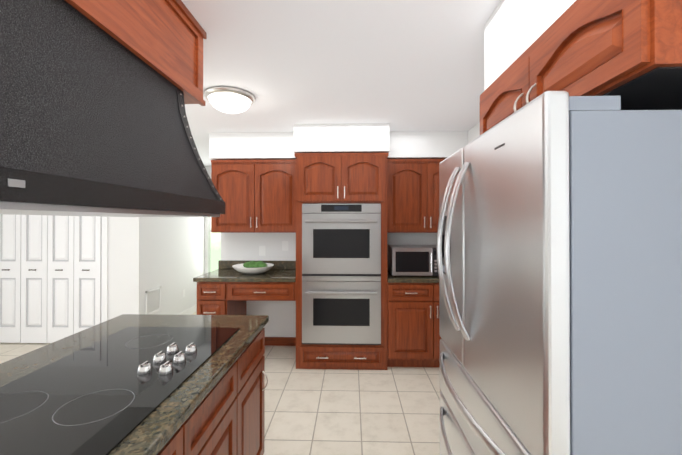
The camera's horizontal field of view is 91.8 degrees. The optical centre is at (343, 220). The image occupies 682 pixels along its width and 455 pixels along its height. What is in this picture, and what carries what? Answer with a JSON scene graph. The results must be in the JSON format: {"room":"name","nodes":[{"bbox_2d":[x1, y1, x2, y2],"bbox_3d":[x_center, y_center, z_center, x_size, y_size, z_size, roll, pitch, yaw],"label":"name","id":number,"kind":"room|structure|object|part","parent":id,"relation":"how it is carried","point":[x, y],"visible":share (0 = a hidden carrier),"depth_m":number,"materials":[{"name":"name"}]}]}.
{"room":"kitchen","nodes":[
{"label":"kitchen","id":0,"kind":"room"},
{"bbox_2d":[144,217,204,314],"bbox_3d":[-2.507,0.274,4.983,0.100,2.470,1.720,0,0,1],"label":"wall","id":1,"kind":"structure","parent":0,"point":[174,256],"depth_m":4.80,"materials":[{"name":"white paint"}]},
{"bbox_2d":[146,286,160,314],"bbox_3d":[-2.467,1.055,4.307,0.013,0.320,0.320,0,0,1],"label":"air vent","id":2,"kind":"object","parent":1,"relation":"in","point":[153,301],"visible":0.92,"depth_m":4.31,"materials":[{"name":"white"}]},
{"bbox_2d":[177,304,196,314],"bbox_3d":[-2.450,1.454,4.975,0.015,0.110,1.716,0,0,1],"label":"baseboard","id":3,"kind":"structure","parent":1,"relation":"attached to","point":[191,310],"depth_m":5.24,"materials":[{"name":"white"}]},
{"bbox_2d":[205,166,210,271],"bbox_3d":[-1.931,0.279,5.878,1.205,2.470,0.100,0,0,1],"label":"wall","id":4,"kind":"structure","parent":0,"point":[208,168],"depth_m":5.88,"materials":[{"name":"white paint"}]},
{"bbox_2d":[205,217,220,273],"bbox_3d":[-2.014,0.189,5.863,0.860,1.690,0.125,0,0,1],"label":"window","id":5,"kind":"structure","parent":4,"relation":"in","point":[215,248],"depth_m":5.92,"materials":[{"name":"white"}]},
{"bbox_2d":[0,311,440,454],"bbox_3d":[-1.855,1.544,2.178,6.550,0.100,7.680,0,0,1],"label":"floor","id":6,"kind":"structure","parent":0,"point":[392,411],"depth_m":2.63,"materials":[{"name":"tile"}]},
{"bbox_2d":[157,350,244,454],"bbox_3d":[-0.916,1.050,1.025,0.858,0.876,1.076,0,0,1],"label":"base cabinet","id":7,"kind":"object","parent":6,"relation":"on","point":[226,417],"depth_m":1.30,"materials":[{"name":"brown wood"}]},
{"bbox_2d":[0,314,268,454],"bbox_3d":[-0.933,0.590,0.793,0.905,0.040,2.450,0,0,1],"label":"countertop","id":8,"kind":"structure","parent":7,"relation":"on","point":[153,432],"depth_m":1.34,"materials":[{"name":"stone"}]},
{"bbox_2d":[0,327,239,454],"bbox_3d":[-0.859,0.549,1.134,0.597,0.042,1.235,0,0,1],"label":"cooktop","id":9,"kind":"object","parent":8,"relation":"in","point":[108,395],"visible":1,"depth_m":1.10,"materials":[{"name":"black glass"}]},
{"bbox_2d":[197,282,295,314],"bbox_3d":[-0.977,1.064,3.634,1.010,0.875,0.684,0,0,1],"label":"base cabinet","id":10,"kind":"object","parent":6,"relation":"on","point":[223,298],"visible":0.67,"depth_m":3.34,"materials":[{"name":"brown wood"}]},
{"bbox_2d":[193,260,295,281],"bbox_3d":[-0.989,0.555,3.650,1.035,0.140,0.658,0,0,1],"label":"countertop","id":11,"kind":"structure","parent":10,"relation":"on","point":[278,271],"depth_m":3.55,"materials":[{"name":"stone"}]},
{"bbox_2d":[232,261,273,273],"bbox_3d":[-0.982,0.516,3.621,0.444,0.133,0.444,0,0,1],"label":"bowl","id":12,"kind":"object","parent":11,"relation":"on","point":[255,267],"visible":1,"depth_m":3.49,"materials":[{"name":"white ceramic"}]},
{"bbox_2d":[245,328,267,454],"bbox_3d":[-0.898,1.054,1.718,0.858,0.876,0.571,0,0,1],"label":"base cabinet","id":13,"kind":"object","parent":6,"relation":"on","point":[255,374],"depth_m":1.78,"materials":[{"name":"brown wood"}]},
{"bbox_2d":[294,153,388,369],"bbox_3d":[-0.010,0.414,3.595,0.945,2.175,0.720,0,0,1],"label":"tall cabinet","id":14,"kind":"object","parent":6,"relation":"on","point":[341,260],"visible":1,"depth_m":3.31,"materials":[{"name":"brown wood"}]},
{"bbox_2d":[302,203,380,344],"bbox_3d":[-0.011,0.540,3.565,0.789,1.414,0.662,0,0,1],"label":"double oven","id":15,"kind":"object","parent":14,"relation":"in","point":[341,242],"depth_m":3.30,"materials":[{"name":"silver metal"}]},
{"bbox_2d":[387,282,441,367],"bbox_3d":[0.904,1.064,3.585,0.903,0.875,0.684,0,0,1],"label":"base cabinet","id":16,"kind":"object","parent":6,"relation":"on","point":[413,337],"visible":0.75,"depth_m":3.29,"materials":[{"name":"brown wood"}]},
{"bbox_2d":[387,261,438,282],"bbox_3d":[0.905,0.555,3.601,0.903,0.140,0.658,0,0,1],"label":"countertop","id":17,"kind":"structure","parent":16,"relation":"on","point":[411,279],"depth_m":3.28,"materials":[{"name":"stone"}]},
{"bbox_2d":[388,245,438,275],"bbox_3d":[0.775,0.433,3.567,0.535,0.299,0.458,0,0,1],"label":"microwave","id":18,"kind":"object","parent":17,"relation":"on","point":[412,260],"visible":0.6,"depth_m":3.38,"materials":[{"name":"silver metal"}]},
{"bbox_2d":[437,91,681,454],"bbox_3d":[0.823,0.599,1.182,0.893,1.780,0.910,0,0,1],"label":"refrigerator","id":19,"kind":"object","parent":6,"relation":"on","point":[559,247],"visible":1,"depth_m":0.74,"materials":[{"name":"silver metal"}]},
{"bbox_3d":[0.501,0.144,1.467,0.058,0.868,0.361,0,0,1],"label":"door","id":20,"kind":"part","parent":19,"relation":"part of","materials":[{"name":"silver metal"}]},
{"bbox_3d":[0.494,1.120,1.188,0.058,0.558,0.910,0,0,1],"label":"drawer","id":21,"kind":"part","parent":19,"relation":"part of","materials":[{"name":"silver metal"}]},
{"bbox_3d":[0.494,0.709,1.190,0.058,0.250,0.910,0,0,1],"label":"drawer","id":22,"kind":"part","parent":19,"relation":"part of","materials":[{"name":"silver metal"}]},
{"bbox_3d":[0.489,0.142,1.009,0.058,0.868,0.543,0,0,1],"label":"door","id":23,"kind":"part","parent":19,"relation":"part of","materials":[{"name":"silver metal"}]},
{"bbox_2d":[108,217,436,336],"bbox_3d":[-1.806,0.269,4.054,6.350,2.470,0.100,0,0,1],"label":"wall","id":24,"kind":"structure","parent":0,"point":[280,314],"depth_m":3.99,"materials":[{"name":"white paint"}]},
{"bbox_2d":[0,214,107,342],"bbox_3d":[-3.757,0.444,4.022,1.790,2.120,0.063,0,0,1],"label":"closet doors","id":25,"kind":"structure","parent":24,"relation":"in","point":[53,278],"depth_m":4.02,"materials":[{"name":"white wood"}]},
{"bbox_2d":[211,159,295,232],"bbox_3d":[-0.970,-0.263,3.791,0.976,0.804,0.384,0,0,1],"label":"upper cabinet","id":26,"kind":"object","parent":24,"relation":"attached to","point":[258,196],"visible":0.92,"depth_m":3.64,"materials":[{"name":"brown wood"}]},
{"bbox_2d":[259,246,264,255],"bbox_3d":[-0.973,0.369,3.978,0.075,0.120,0.007,0,0,1],"label":"electrical outlet","id":27,"kind":"object","parent":24,"relation":"attached to","point":[261,250],"visible":1,"depth_m":3.98,"materials":[{"name":"white plastic"}]},
{"bbox_2d":[265,337,295,345],"bbox_3d":[-0.809,1.454,3.963,0.688,0.100,0.015,0,0,1],"label":"baseboard","id":28,"kind":"structure","parent":24,"relation":"attached to","point":[280,341],"depth_m":3.95,"materials":[{"name":"brown wood"}]},
{"bbox_2d":[282,241,287,250],"bbox_3d":[-0.696,0.310,3.970,0.072,0.115,0.007,0,0,1],"label":"electrical outlet","id":29,"kind":"object","parent":24,"relation":"attached to","point":[284,245],"visible":1,"depth_m":3.97,"materials":[{"name":"white plastic"}]},
{"bbox_2d":[387,159,443,232],"bbox_3d":[0.915,-0.264,3.742,0.889,0.804,0.384,0,0,1],"label":"upper cabinet","id":30,"kind":"object","parent":24,"relation":"attached to","point":[412,195],"visible":0.75,"depth_m":3.59,"materials":[{"name":"brown wood"}]},
{"bbox_2d":[181,0,500,165],"bbox_3d":[-1.855,-1.026,2.192,6.550,0.100,7.680,0,0,1],"label":"ceiling","id":31,"kind":"structure","parent":0,"point":[406,65],"depth_m":2.05,"materials":[{"name":"white paint"}]},
{"bbox_2d":[65,0,206,105],"bbox_3d":[-1.056,-0.790,1.030,0.647,0.381,1.422,0,0,1],"label":"hood chimney","id":32,"kind":"object","parent":31,"relation":"attached to","point":[163,38],"visible":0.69,"depth_m":1.36,"materials":[{"name":"brown wood"}]},
{"bbox_2d":[0,0,224,216],"bbox_3d":[-1.059,-0.315,1.398,0.618,0.586,1.353,0,0,1],"label":"range hood","id":33,"kind":"object","parent":32,"relation":"attached to","point":[93,120],"visible":0.98,"depth_m":0.99,"materials":[{"name":"black metal"}]},
{"bbox_2d":[204,86,254,113],"bbox_3d":[-0.885,-0.909,2.591,0.380,0.126,0.380,0,0,1],"label":"ceiling light","id":34,"kind":"object","parent":31,"relation":"attached to","point":[230,100],"visible":1,"depth_m":2.48,"materials":[{"name":"white glass"}]},
{"bbox_2d":[209,123,467,159],"bbox_3d":[-0.064,-0.826,3.646,2.841,0.283,0.633,0,0,1],"label":"soffit","id":35,"kind":"structure","parent":31,"relation":"attached to","point":[341,138],"depth_m":3.60,"materials":[{"name":"white paint"}]},
{"bbox_2d":[484,0,575,89],"bbox_3d":[0.989,-0.814,0.963,0.596,0.334,1.375,0,0,1],"label":"wall","id":36,"kind":"structure","parent":31,"relation":"attached to","point":[514,30],"depth_m":1.36,"materials":[{"name":"white paint"}]},
{"bbox_2d":[468,122,479,142],"bbox_3d":[1.345,0.254,1.191,0.100,2.470,5.660,0,0,1],"label":"wall","id":37,"kind":"structure","parent":0,"point":[473,132],"depth_m":3.40,"materials":[{"name":"white paint"}]},
{"bbox_2d":[480,0,681,134],"bbox_3d":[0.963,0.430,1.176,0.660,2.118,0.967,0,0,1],"label":"upper cabinet","id":38,"kind":"object","parent":37,"relation":"attached to","point":[629,52],"visible":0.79,"depth_m":0.88,"materials":[{"name":"brown wood"}]}
]}

